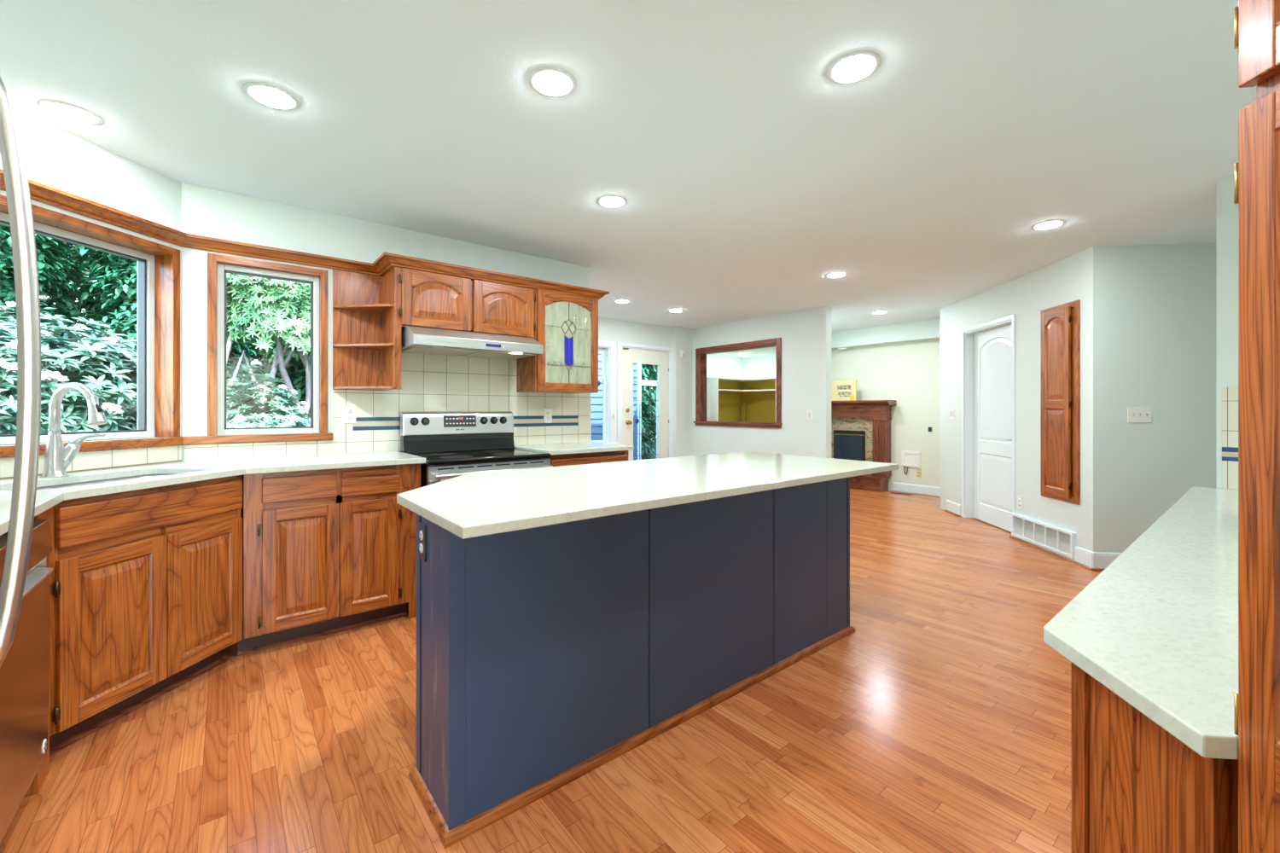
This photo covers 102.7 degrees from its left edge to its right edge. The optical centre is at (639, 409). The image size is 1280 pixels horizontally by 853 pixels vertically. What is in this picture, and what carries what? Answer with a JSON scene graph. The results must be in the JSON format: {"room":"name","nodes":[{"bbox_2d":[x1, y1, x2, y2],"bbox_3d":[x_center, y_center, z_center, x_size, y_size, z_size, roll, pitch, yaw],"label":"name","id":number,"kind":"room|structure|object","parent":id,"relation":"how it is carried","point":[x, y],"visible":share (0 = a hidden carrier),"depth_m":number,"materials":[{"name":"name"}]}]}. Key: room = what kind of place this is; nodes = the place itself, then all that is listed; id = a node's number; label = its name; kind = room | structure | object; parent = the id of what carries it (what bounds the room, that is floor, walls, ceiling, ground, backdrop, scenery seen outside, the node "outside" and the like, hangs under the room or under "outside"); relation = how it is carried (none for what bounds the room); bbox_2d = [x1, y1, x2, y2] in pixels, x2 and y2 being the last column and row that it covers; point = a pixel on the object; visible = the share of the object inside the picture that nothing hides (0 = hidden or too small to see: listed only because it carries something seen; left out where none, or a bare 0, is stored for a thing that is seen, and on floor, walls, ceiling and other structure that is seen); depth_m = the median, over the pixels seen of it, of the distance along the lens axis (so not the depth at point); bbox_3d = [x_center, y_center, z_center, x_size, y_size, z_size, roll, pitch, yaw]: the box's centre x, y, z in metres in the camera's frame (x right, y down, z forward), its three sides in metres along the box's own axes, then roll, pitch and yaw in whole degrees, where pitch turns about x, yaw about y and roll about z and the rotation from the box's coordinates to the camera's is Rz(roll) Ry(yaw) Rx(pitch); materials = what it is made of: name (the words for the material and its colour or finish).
{"room":"kitchen","nodes":[
{"label":"kitchen","id":0,"kind":"room"},
{"bbox_2d":[0,110,181,479],"bbox_3d":[-2.627,-0.010,2.187,0.168,2.440,1.252,0,0,6],"label":"wall","id":1,"kind":"structure","parent":0,"point":[56,158],"depth_m":2.40,"materials":[{"name":"white paint"}]},
{"bbox_2d":[0,194,180,444],"bbox_3d":[-2.623,-0.356,2.224,0.179,1.006,1.094,0,0,6],"label":"window","id":2,"kind":"structure","parent":1,"relation":"in","point":[158,264],"depth_m":2.70,"materials":[{"name":"brown wood"}]},
{"bbox_2d":[0,445,181,479],"bbox_3d":[-2.549,0.236,2.167,0.008,0.087,1.215,0,0,6],"label":"tile backsplash","id":3,"kind":"structure","parent":1,"relation":"attached to","point":[129,457],"depth_m":2.44,"materials":[{"name":"white tile"}]},
{"bbox_2d":[0,432,332,458],"bbox_3d":[-2.421,0.170,2.451,0.370,0.046,1.791,0,0,22],"label":"sill","id":4,"kind":"structure","parent":1,"relation":"attached to","point":[9,450],"depth_m":2.75,"materials":[{"name":"brown wood"}]},
{"bbox_2d":[0,168,609,299],"bbox_3d":[-1.676,-0.912,3.092,0.773,0.058,3.528,0,0,42],"label":"trim","id":5,"kind":"structure","parent":1,"relation":"attached to","point":[39,192],"depth_m":2.99,"materials":[{"name":"brown wood"}]},
{"bbox_2d":[181,182,591,620],"bbox_3d":[-1.497,-0.010,3.655,2.640,2.440,0.151,0,0,-39],"label":"wall","id":6,"kind":"structure","parent":0,"point":[429,382],"depth_m":3.31,"materials":[{"name":"white paint"}]},
{"bbox_2d":[207,252,327,436],"bbox_3d":[-2.205,-0.360,3.056,0.575,1.015,0.114,0,0,-39],"label":"window","id":7,"kind":"structure","parent":6,"relation":"in","point":[218,265],"depth_m":2.99,"materials":[{"name":"brown wood"}]},
{"bbox_2d":[343,405,355,423],"bbox_3d":[-1.854,0.030,3.267,0.075,0.118,0.009,0,0,-39],"label":"power outlet","id":8,"kind":"object","parent":6,"relation":"attached to","point":[349,411],"visible":1,"depth_m":3.26,"materials":[{"name":"white plastic"}]},
{"bbox_2d":[332,269,394,390],"bbox_3d":[-1.726,-0.501,3.190,0.285,0.753,0.305,0,0,-39],"label":"corner shelf","id":9,"kind":"object","parent":6,"relation":"attached to","point":[358,307],"visible":1,"depth_m":3.28,"materials":[{"name":"brown wood"}]},
{"bbox_2d":[184,352,589,460],"bbox_3d":[-1.452,-0.115,3.603,2.625,0.790,0.008,0,0,-39],"label":"tile backsplash","id":10,"kind":"structure","parent":6,"relation":"attached to","point":[429,382],"depth_m":3.60,"materials":[{"name":"white tile"}]},
{"bbox_2d":[382,266,535,390],"bbox_3d":[-1.233,-0.507,3.567,0.955,0.765,0.335,0,0,-39],"label":"upper cabinet","id":11,"kind":"object","parent":6,"relation":"attached to","point":[419,298],"visible":0.99,"depth_m":3.35,"materials":[{"name":"brown wood"}]},
{"bbox_2d":[401,325,543,360],"bbox_3d":[-1.165,-0.452,3.516,0.866,0.140,0.484,0,0,-39],"label":"range hood","id":12,"kind":"object","parent":11,"relation":"attached to","point":[414,340],"visible":0.96,"depth_m":3.35,"materials":[{"name":"grey metal"}]},
{"bbox_2d":[543,408,552,423],"bbox_3d":[-0.748,0.052,4.160,0.072,0.115,0.009,0,0,-39],"label":"power outlet","id":13,"kind":"object","parent":6,"relation":"attached to","point":[547,412],"visible":1,"depth_m":4.16,"materials":[{"name":"white plastic"}]},
{"bbox_2d":[516,289,598,393],"bbox_3d":[-0.648,-0.512,4.045,0.553,0.755,0.327,0,0,-39],"label":"upper cabinet","id":14,"kind":"object","parent":6,"relation":"attached to","point":[567,325],"visible":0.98,"depth_m":4.05,"materials":[{"name":"brown wood"}]},
{"bbox_2d":[545,324,590,335],"bbox_3d":[-0.659,-0.634,4.059,0.499,0.018,0.265,0,0,-39],"label":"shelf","id":15,"kind":"object","parent":14,"relation":"attached to","point":[549,330],"depth_m":4.10,"materials":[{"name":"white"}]},
{"bbox_2d":[545,357,590,365],"bbox_3d":[-0.659,-0.384,4.059,0.499,0.018,0.265,0,0,-39],"label":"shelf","id":16,"kind":"object","parent":14,"relation":"attached to","point":[548,360],"depth_m":4.06,"materials":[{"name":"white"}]},
{"bbox_2d":[0,488,1102,852],"bbox_3d":[2.207,1.270,4.351,11.300,0.120,12.200,0,0,-39],"label":"floor","id":17,"kind":"structure","parent":0,"point":[941,724],"depth_m":1.82,"materials":[{"name":"brown wood"}]},
{"bbox_2d":[0,74,41,668],"bbox_3d":[-1.071,0.333,0.310,0.814,1.755,0.908,0,0,-39],"label":"refrigerator","id":18,"kind":"object","parent":17,"relation":"on","point":[28,325],"visible":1,"depth_m":0.80,"materials":[{"name":"grey metal"}]},
{"bbox_2d":[0,517,53,843],"bbox_3d":[-1.904,0.774,1.214,0.592,0.871,0.595,0,0,-39],"label":"dishwasher","id":19,"kind":"object","parent":17,"relation":"on","point":[25,670],"visible":0.86,"depth_m":1.44,"materials":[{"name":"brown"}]},
{"bbox_2d":[23,508,49,797],"bbox_3d":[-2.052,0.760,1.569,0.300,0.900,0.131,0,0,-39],"label":"base cabinet","id":20,"kind":"object","parent":17,"relation":"on","point":[40,776],"visible":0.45,"depth_m":1.65,"materials":[{"name":"brown wood"}]},
{"bbox_2d":[49,475,242,756],"bbox_3d":[-2.203,0.760,2.092,0.527,0.900,0.812,0,0,6],"label":"base cabinet","id":21,"kind":"object","parent":17,"relation":"on","point":[146,584],"visible":0.88,"depth_m":2.00,"materials":[{"name":"brown wood"}]},
{"bbox_2d":[237,463,420,656],"bbox_3d":[-1.775,0.760,2.936,0.845,0.900,0.597,0,0,-39],"label":"base cabinet","id":22,"kind":"object","parent":17,"relation":"on","point":[325,552],"visible":0.86,"depth_m":2.68,"materials":[{"name":"brown wood"}]},
{"bbox_2d":[0,451,425,535],"bbox_3d":[-1.666,0.295,1.939,1.952,0.030,2.311,0,0,-39],"label":"countertop","id":23,"kind":"structure","parent":22,"relation":"on","point":[189,471],"depth_m":2.38,"materials":[{"name":"stone"}]},
{"bbox_2d":[40,382,107,477],"bbox_3d":[-2.333,0.084,2.146,0.271,0.392,0.137,0,0,6],"label":"faucet","id":24,"kind":"object","parent":23,"relation":"on","point":[57,458],"visible":1,"depth_m":2.11,"materials":[{"name":"silver metal"}]},
{"bbox_2d":[9,474,170,491],"bbox_3d":[-2.205,0.409,2.103,0.395,0.196,0.710,0,0,6],"label":"sink","id":25,"kind":"object","parent":23,"relation":"in","point":[52,487],"visible":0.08,"depth_m":2.23,"materials":[{"name":"silver metal"}]},
{"bbox_2d":[400,411,552,487],"bbox_3d":[-1.084,0.613,3.407,0.794,1.195,0.706,0,0,-39],"label":"range","id":26,"kind":"object","parent":17,"relation":"on","point":[455,444],"visible":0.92,"depth_m":3.46,"materials":[{"name":"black metal"}]},
{"bbox_2d":[410,448,550,466],"bbox_3d":[-1.082,0.311,3.405,0.794,0.035,0.572,0,0,-39],"label":"cooktop","id":27,"kind":"object","parent":26,"relation":"in","point":[437,457],"depth_m":3.30,"materials":[{"name":"black glass"}]},
{"bbox_2d":[547,450,628,466],"bbox_3d":[-0.538,0.760,3.939,0.710,0.900,0.589,0,0,-39],"label":"base cabinet","id":28,"kind":"object","parent":17,"relation":"on","point":[620,456],"visible":0.02,"depth_m":3.71,"materials":[{"name":"brown wood"}]},
{"bbox_2d":[514,442,634,455],"bbox_3d":[-0.518,0.295,3.947,0.761,0.030,0.635,0,0,-39],"label":"countertop","id":29,"kind":"structure","parent":28,"relation":"on","point":[583,447],"depth_m":3.78,"materials":[{"name":"stone"}]},
{"bbox_2d":[408,477,855,849],"bbox_3d":[0.073,0.765,2.403,2.200,0.889,0.780,0,0,-39],"label":"kitchen island","id":30,"kind":"object","parent":17,"relation":"on","point":[547,655],"visible":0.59,"depth_m":1.75,"materials":[{"name":"blue wood"}]},
{"bbox_2d":[418,522,426,562],"bbox_3d":[-0.692,0.420,1.626,0.009,0.115,0.062,0,0,-39],"label":"power outlet","id":31,"kind":"object","parent":30,"relation":"attached to","point":[422,528],"visible":1,"depth_m":1.61,"materials":[{"name":"grey plastic"}]},
{"bbox_2d":[418,530,423,541],"bbox_3d":[-0.694,0.400,1.624,0.003,0.031,0.031,0,0,-39],"label":"socket","id":32,"kind":"object","parent":31,"relation":"attached to","point":[421,532],"depth_m":1.62,"materials":[{"name":"white plastic"}]},
{"bbox_2d":[418,543,423,552],"bbox_3d":[-0.694,0.440,1.624,0.003,0.031,0.031,0,0,-39],"label":"socket","id":33,"kind":"object","parent":31,"relation":"attached to","point":[421,545],"depth_m":1.62,"materials":[{"name":"white plastic"}]},
{"bbox_2d":[396,451,898,539],"bbox_3d":[0.155,0.305,2.409,2.363,0.030,1.045,0,0,-39],"label":"island countertop","id":34,"kind":"structure","parent":30,"relation":"on","point":[478,504],"depth_m":1.90,"materials":[{"name":"stone"}]},
{"bbox_2d":[706,377,776,422],"bbox_3d":[2.305,0.258,11.297,1.425,1.905,1.249,0,0,-39],"label":"shelving unit","id":35,"kind":"object","parent":17,"relation":"on","point":[751,400],"visible":0.51,"depth_m":11.78,"materials":[{"name":"yellow paint"}]},
{"bbox_2d":[849,474,890,492],"bbox_3d":[3.247,1.101,7.981,0.279,0.218,1.175,0,0,-39],"label":"hearth","id":36,"kind":"object","parent":17,"relation":"on","point":[867,482],"visible":0.44,"depth_m":7.62,"materials":[{"name":"red wood"}]},
{"bbox_2d":[831,400,896,477],"bbox_3d":[3.254,0.427,7.981,0.270,1.126,1.335,0,0,-39],"label":"fireplace","id":37,"kind":"object","parent":36,"relation":"on","point":[860,429],"visible":0.51,"depth_m":7.79,"materials":[{"name":"red wood"}]},
{"bbox_2d":[831,379,856,401],"bbox_3d":[3.158,-0.296,7.980,0.022,0.318,0.445,0,0,-39],"label":"board","id":38,"kind":"object","parent":37,"relation":"on","point":[841,390],"visible":0.94,"depth_m":7.95,"materials":[{"name":"beige paper"}]},
{"bbox_2d":[837,384,851,396],"bbox_3d":[3.172,-0.287,7.947,0.002,0.180,0.235,0,0,-39],"label":"print","id":39,"kind":"object","parent":38,"relation":"attached to","point":[842,390],"depth_m":7.95},
{"bbox_2d":[831,400,896,406],"bbox_3d":[3.254,-0.098,7.981,0.270,0.076,1.335,0,0,-39],"label":"mantel shelf","id":40,"kind":"object","parent":37,"relation":"attached to","point":[856,403],"depth_m":7.66,"materials":[{"name":"red wood"}]},
{"bbox_2d":[1071,663,1238,852],"bbox_3d":[2.055,0.831,1.539,3.068,0.759,0.654,0,0,-39],"label":"base cabinet","id":41,"kind":"object","parent":17,"relation":"on","point":[1137,788],"visible":0.2,"depth_m":0.80,"materials":[{"name":"brown wood"}]},
{"bbox_2d":[1043,486,1238,760],"bbox_3d":[2.032,0.435,1.534,3.130,0.030,0.726,0,0,-39],"label":"countertop","id":42,"kind":"structure","parent":41,"relation":"on","point":[1157,627],"depth_m":0.99,"materials":[{"name":"stone"}]},
{"bbox_2d":[1233,0,1279,852],"bbox_3d":[1.011,0.010,0.248,0.580,2.400,0.765,0,0,6],"label":"pantry cabinet","id":43,"kind":"object","parent":17,"relation":"on","point":[1256,22],"visible":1,"depth_m":0.63,"materials":[{"name":"brown wood"}]},
{"bbox_2d":[0,0,1256,358],"bbox_3d":[2.835,-1.310,3.573,11.700,0.160,14.800,0,0,-39],"label":"ceiling","id":44,"kind":"structure","parent":0,"point":[747,177],"depth_m":2.19,"materials":[{"name":"white paint"}]},
{"bbox_2d":[37,98,104,125],"bbox_3d":[-2.355,-1.225,2.122,0.184,0.010,0.184,0,0,-39],"label":"recessed light","id":45,"kind":"object","parent":44,"relation":"in","point":[66,111],"visible":1,"depth_m":2.11,"materials":[{"name":"white"}]},
{"bbox_2d":[46,103,96,123],"bbox_3d":[-2.355,-1.225,2.122,0.141,0.008,0.141,0,0,-39],"label":"diffuser","id":46,"kind":"object","parent":45,"relation":"attached to","point":[75,113],"depth_m":2.11,"materials":[{"name":"white plastic"}]},
{"bbox_2d":[242,81,300,110],"bbox_3d":[-1.446,-1.225,2.013,0.184,0.010,0.184,0,0,-39],"label":"recessed light","id":47,"kind":"object","parent":44,"relation":"in","point":[273,96],"visible":1,"depth_m":2.00,"materials":[{"name":"white"}]},
{"bbox_2d":[250,86,293,108],"bbox_3d":[-1.446,-1.225,2.013,0.141,0.008,0.141,0,0,-39],"label":"diffuser","id":48,"kind":"object","parent":47,"relation":"attached to","point":[270,96],"depth_m":2.00,"materials":[{"name":"white plastic"}]},
{"bbox_2d":[527,66,576,98],"bbox_3d":[-0.330,-1.225,1.927,0.184,0.010,0.184,0,0,-39],"label":"recessed light","id":49,"kind":"object","parent":44,"relation":"in","point":[554,82],"visible":1,"depth_m":1.91,"materials":[{"name":"white"}]},
{"bbox_2d":[533,71,570,95],"bbox_3d":[-0.330,-1.225,1.927,0.141,0.008,0.141,0,0,-39],"label":"diffuser","id":50,"kind":"object","parent":49,"relation":"attached to","point":[544,83],"depth_m":1.92,"materials":[{"name":"white plastic"}]},
{"bbox_2d":[596,194,627,207],"bbox_3d":[-0.166,-1.225,3.024,0.184,0.010,0.184,0,0,-39],"label":"recessed light","id":51,"kind":"object","parent":44,"relation":"in","point":[609,200],"visible":1,"depth_m":3.01,"materials":[{"name":"white"}]},
{"bbox_2d":[599,197,623,207],"bbox_3d":[-0.166,-1.225,3.024,0.141,0.008,0.141,0,0,-39],"label":"diffuser","id":52,"kind":"object","parent":51,"relation":"attached to","point":[604,201],"depth_m":3.01,"materials":[{"name":"white plastic"}]},
{"bbox_2d":[614,299,629,302],"bbox_3d":[-0.203,-1.225,5.811,0.184,0.010,0.184,0,0,-39],"label":"recessed light","id":53,"kind":"object","parent":44,"relation":"in","point":[616,300],"visible":1,"depth_m":5.79,"materials":[{"name":"white"}]},
{"bbox_2d":[669,308,682,312],"bbox_3d":[0.445,-1.225,6.363,0.184,0.010,0.184,0,0,-39],"label":"recessed light","id":54,"kind":"object","parent":44,"relation":"in","point":[673,310],"visible":1,"depth_m":6.34,"materials":[{"name":"white"}]},
{"bbox_2d":[826,272,847,277],"bbox_3d":[1.791,-1.225,4.671,0.184,0.010,0.184,0,0,-39],"label":"recessed light","id":55,"kind":"object","parent":44,"relation":"in","point":[834,274],"visible":1,"depth_m":4.65,"materials":[{"name":"white plastic"}]},
{"bbox_2d":[827,273,844,277],"bbox_3d":[1.791,-1.225,4.671,0.141,0.008,0.141,0,0,-39],"label":"diffuser","id":56,"kind":"object","parent":55,"relation":"attached to","point":[831,275],"depth_m":4.65,"materials":[{"name":"white plastic"}]},
{"bbox_2d":[826,50,881,84],"bbox_3d":[0.769,-1.225,1.845,0.184,0.010,0.184,0,0,-39],"label":"recessed light","id":57,"kind":"object","parent":44,"relation":"in","point":[855,66],"visible":1,"depth_m":1.83,"materials":[{"name":"white"}]},
{"bbox_2d":[832,55,874,81],"bbox_3d":[0.769,-1.225,1.845,0.141,0.008,0.141,0,0,-39],"label":"diffuser","id":58,"kind":"object","parent":57,"relation":"attached to","point":[849,68],"depth_m":1.83,"materials":[{"name":"white plastic"}]},
{"bbox_2d":[1030,220,1065,229],"bbox_3d":[2.718,-1.225,3.409,0.184,0.010,0.184,0,0,-39],"label":"recessed light","id":59,"kind":"object","parent":44,"relation":"in","point":[1051,224],"visible":1,"depth_m":3.39,"materials":[{"name":"white"}]},
{"bbox_2d":[1035,221,1061,229],"bbox_3d":[2.718,-1.225,3.409,0.141,0.008,0.141,0,0,-39],"label":"diffuser","id":60,"kind":"object","parent":59,"relation":"attached to","point":[1044,225],"depth_m":3.40,"materials":[{"name":"white plastic"}]},
{"bbox_2d":[598,317,671,443],"bbox_3d":[-0.687,-0.010,6.809,2.882,2.440,0.140,0,0,-39],"label":"wall","id":61,"kind":"structure","parent":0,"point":[613,330],"depth_m":7.16,"materials":[{"name":"white paint"}]},
{"bbox_2d":[591,340,618,444],"bbox_3d":[-0.722,-0.215,6.739,0.980,1.410,0.155,0,0,-39],"label":"window","id":62,"kind":"structure","parent":61,"relation":"attached to","point":[604,348],"depth_m":6.96,"materials":[{"name":"white"}]},
{"bbox_2d":[616,342,672,460],"bbox_3d":[0.070,0.145,7.351,1.022,2.130,0.166,0,0,-39],"label":"door","id":63,"kind":"structure","parent":61,"relation":"attached to","point":[626,357],"depth_m":7.30,"materials":[{"name":"white wood"}]},
{"bbox_2d":[671,326,692,457],"bbox_3d":[0.600,-0.010,7.789,0.353,2.440,0.230,0,0,-39],"label":"wall","id":64,"kind":"structure","parent":0,"point":[682,338],"depth_m":7.67,"materials":[{"name":"white paint"}]},
{"bbox_2d":[706,354,743,382],"bbox_3d":[1.741,-0.010,11.729,2.040,2.440,0.130,0,0,-39],"label":"wall","id":65,"kind":"structure","parent":0,"point":[717,366],"depth_m":11.82,"materials":[{"name":"white paint"}]},
{"bbox_2d":[743,354,776,382],"bbox_3d":[2.951,-0.010,11.742,0.140,2.440,1.370,0,0,-39],"label":"wall","id":66,"kind":"structure","parent":0,"point":[764,366],"depth_m":11.85,"materials":[{"name":"white paint"}]},
{"bbox_2d":[692,306,831,458],"bbox_3d":[1.521,-0.010,7.025,0.120,2.440,2.335,0,0,-39],"label":"wall","id":67,"kind":"structure","parent":0,"point":[805,334],"depth_m":6.46,"materials":[{"name":"white paint"}]},
{"bbox_2d":[693,337,782,428],"bbox_3d":[1.368,-0.340,7.194,0.185,1.160,1.560,0,0,-39],"label":"window frame","id":68,"kind":"structure","parent":67,"relation":"attached to","point":[701,353],"depth_m":7.26,"materials":[{"name":"red wood"}]},
{"bbox_2d":[807,410,812,419],"bbox_3d":[2.068,0.070,6.243,0.010,0.118,0.072,0,0,-39],"label":"light switch","id":69,"kind":"object","parent":67,"relation":"attached to","point":[809,412],"visible":1,"depth_m":6.24,"materials":[{"name":"white plastic"}]},
{"bbox_2d":[831,338,940,496],"bbox_3d":[4.009,-0.010,7.373,0.140,2.440,4.040,0,0,-39],"label":"wall","id":70,"kind":"structure","parent":0,"point":[908,374],"depth_m":7.45,"materials":[{"name":"white paint"}]},
{"bbox_2d":[831,318,940,349],"bbox_3d":[3.929,-1.105,7.218,0.180,0.250,3.900,0,0,-39],"label":"soffit","id":71,"kind":"structure","parent":70,"relation":"attached to","point":[928,329],"depth_m":7.47,"materials":[{"name":"white paint"}]},
{"bbox_2d":[901,450,919,467],"bbox_3d":[3.903,0.713,7.377,0.020,0.225,0.250,0,0,-39],"label":"box","id":72,"kind":"object","parent":70,"relation":"attached to","point":[909,458],"visible":1,"depth_m":7.38,"materials":[{"name":"white plastic"}]},
{"bbox_2d":[892,482,940,496],"bbox_3d":[4.449,1.137,6.706,0.014,0.121,2.250,0,0,-39],"label":"baseboard","id":73,"kind":"structure","parent":70,"relation":"attached to","point":[933,491],"depth_m":7.31,"materials":[{"name":"white wood"}]},
{"bbox_2d":[916,469,921,477],"bbox_3d":[3.976,0.910,7.295,0.009,0.110,0.065,0,0,-39],"label":"wall jack","id":74,"kind":"object","parent":70,"relation":"attached to","point":[918,471],"visible":1,"depth_m":7.29,"materials":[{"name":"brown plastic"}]},
{"bbox_2d":[940,245,1110,552],"bbox_3d":[3.610,-0.010,5.065,0.121,2.440,2.426,0,0,6],"label":"wall","id":75,"kind":"structure","parent":0,"point":[1084,276],"depth_m":4.42,"materials":[{"name":"white paint"}]},
{"bbox_2d":[949,409,954,418],"bbox_3d":[3.642,0.055,5.974,0.010,0.115,0.100,0,0,6],"label":"light switch","id":76,"kind":"object","parent":75,"relation":"attached to","point":[951,411],"visible":1,"depth_m":5.97,"materials":[{"name":"white plastic"}]},
{"bbox_2d":[944,500,960,516],"bbox_3d":[3.628,1.143,5.945,0.030,0.133,0.320,0,0,6],"label":"baseboard","id":77,"kind":"structure","parent":75,"relation":"attached to","point":[952,508],"depth_m":5.92,"materials":[{"name":"white wood"}]},
{"bbox_2d":[961,314,1015,532],"bbox_3d":[3.626,0.158,5.269,0.132,2.105,0.945,0,0,6],"label":"door","id":78,"kind":"structure","parent":75,"relation":"in","point":[990,351],"depth_m":5.38,"materials":[{"name":"white wood"}]},
{"bbox_2d":[1017,495,1022,509],"bbox_3d":[3.509,0.860,4.733,0.009,0.115,0.072,0,0,6],"label":"power outlet","id":79,"kind":"object","parent":75,"relation":"attached to","point":[1019,498],"visible":1,"depth_m":4.73,"materials":[{"name":"white plastic"}]},
{"bbox_2d":[1009,512,1076,563],"bbox_3d":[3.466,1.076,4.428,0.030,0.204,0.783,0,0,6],"label":"air vent","id":80,"kind":"object","parent":75,"relation":"in","point":[1059,534],"visible":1,"depth_m":4.36,"materials":[{"name":"white metal"}]},
{"bbox_2d":[1040,299,1080,505],"bbox_3d":[3.482,-0.056,4.211,0.132,1.602,0.440,0,0,6],"label":"upper cabinet","id":81,"kind":"object","parent":75,"relation":"attached to","point":[1060,325],"visible":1,"depth_m":4.16,"materials":[{"name":"brown wood"}]},
{"bbox_2d":[1072,546,1094,570],"bbox_3d":[3.414,1.143,3.939,0.030,0.133,0.185,0,0,6],"label":"baseboard","id":82,"kind":"structure","parent":75,"relation":"attached to","point":[1082,555],"depth_m":3.94,"materials":[{"name":"white wood"}]},
{"bbox_2d":[1110,243,1216,552],"bbox_3d":[4.531,-0.010,3.807,1.980,2.440,0.121,0,0,6],"label":"wall","id":83,"kind":"structure","parent":0,"point":[1163,298],"depth_m":3.82,"materials":[{"name":"white paint"}]},
{"bbox_2d":[1090,552,1122,570],"bbox_3d":[4.006,1.143,3.788,1.220,0.133,0.031,0,0,6],"label":"baseboard","id":84,"kind":"structure","parent":83,"relation":"attached to","point":[1102,561],"depth_m":3.85,"materials":[{"name":"white wood"}]},
{"bbox_2d":[1127,407,1151,422],"bbox_3d":[3.736,0.040,3.824,0.165,0.115,0.017,0,0,6],"label":"light switch","id":85,"kind":"object","parent":83,"relation":"attached to","point":[1134,414],"visible":1,"depth_m":3.83,"materials":[{"name":"white plastic"}]},
{"bbox_2d":[1216,175,1238,489],"bbox_3d":[3.333,-0.010,2.526,0.120,2.440,0.645,0,0,-39],"label":"wall","id":86,"kind":"structure","parent":0,"point":[1227,212],"depth_m":2.71,"materials":[{"name":"white paint"}]},
{"bbox_2d":[1221,386,1238,489],"bbox_3d":[3.286,0.150,2.482,0.008,0.540,0.616,0,0,-39],"label":"tile backsplash","id":87,"kind":"structure","parent":86,"relation":"attached to","point":[1230,394],"depth_m":2.70,"materials":[{"name":"white tile"}]},
{"label":"outside","id":88,"kind":"structure","parent":0,"visible":0},
{"bbox_3d":[-3.768,1.710,4.669,36.000,0.100,44.000,0,0,-39],"label":"ground","id":89,"kind":"structure","parent":88,"visible":0},
{"bbox_2d":[0,224,101,416],"bbox_3d":[-8.432,-1.838,6.491,2.532,7.514,2.639,0,0,30],"label":"evergreen tree","id":90,"kind":"object","parent":89,"relation":"on","point":[52,274],"visible":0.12,"depth_m":6.74,"materials":[{"name":"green plant"}]},
{"bbox_2d":[52,240,113,412],"bbox_3d":[-9.344,-2.384,9.183,2.958,8.679,3.138,0,0,-1],"label":"evergreen tree","id":91,"kind":"object","parent":89,"relation":"on","point":[72,311],"visible":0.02,"depth_m":8.36,"materials":[{"name":"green plant"}]},
{"bbox_2d":[0,301,233,435],"bbox_3d":[-5.487,0.333,4.338,3.557,2.680,2.395,0,0,-26],"label":"bush","id":92,"kind":"object","parent":89,"relation":"on","point":[87,360],"visible":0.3,"depth_m":4.35,"materials":[{"name":"green plant"}]},
{"bbox_2d":[57,244,265,425],"bbox_3d":[-7.010,-1.589,7.580,2.591,7.084,2.577,0,0,19],"label":"evergreen tree","id":93,"kind":"object","parent":89,"relation":"on","point":[116,276],"visible":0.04,"depth_m":6.86,"materials":[{"name":"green plant"}]},
{"bbox_2d":[231,320,267,412],"bbox_3d":[-8.425,-2.511,10.677,3.714,8.876,3.855,0,0,39],"label":"evergreen tree","id":94,"kind":"object","parent":89,"relation":"on","point":[246,399],"visible":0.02,"depth_m":9.97,"materials":[{"name":"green plant"}]},
{"bbox_2d":[226,273,310,419],"bbox_3d":[-4.526,-0.416,6.775,2.681,4.196,2.077,0,0,-39],"label":"tree","id":95,"kind":"object","parent":89,"relation":"on","point":[248,299],"visible":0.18,"depth_m":6.11,"materials":[{"name":"green plant"}]},
{"bbox_2d":[226,360,310,428],"bbox_3d":[-3.838,0.588,5.075,1.447,2.166,1.313,0,0,-16],"label":"bush","id":96,"kind":"object","parent":89,"relation":"on","point":[235,419],"visible":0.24,"depth_m":5.01,"materials":[{"name":"green plant"}]},
{"bbox_2d":[231,285,310,427],"bbox_3d":[-5.682,-1.941,8.985,2.656,7.651,2.521,0,0,27],"label":"evergreen tree","id":97,"kind":"object","parent":89,"relation":"on","point":[296,374],"visible":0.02,"depth_m":8.27,"materials":[{"name":"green plant"}]},
{"bbox_2d":[590,350,641,460],"bbox_3d":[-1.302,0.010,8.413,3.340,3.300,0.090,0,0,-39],"label":"house wing","id":98,"kind":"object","parent":89,"relation":"on","point":[596,398],"visible":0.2,"depth_m":9.33,"materials":[{"name":"blue"}]},
{"bbox_2d":[641,364,657,459],"bbox_3d":[-0.517,-1.339,13.196,2.679,6.529,2.538,0,0,5],"label":"evergreen tree","id":99,"kind":"object","parent":89,"relation":"on","point":[648,408],"visible":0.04,"depth_m":12.82,"materials":[{"name":"green plant"}]},
{"bbox_2d":[641,379,657,459],"bbox_3d":[0.543,0.500,11.907,3.200,2.320,0.050,0,0,-39],"label":"railing","id":100,"kind":"object","parent":89,"relation":"on","point":[643,383],"visible":0.04,"depth_m":11.74,"materials":[{"name":"white"}]},
{"bbox_2d":[645,365,657,458],"bbox_3d":[0.806,-1.532,15.512,2.975,6.963,3.179,0,0,-33],"label":"evergreen tree","id":101,"kind":"object","parent":89,"relation":"on","point":[654,387],"visible":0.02,"depth_m":14.74,"materials":[{"name":"green plant"}]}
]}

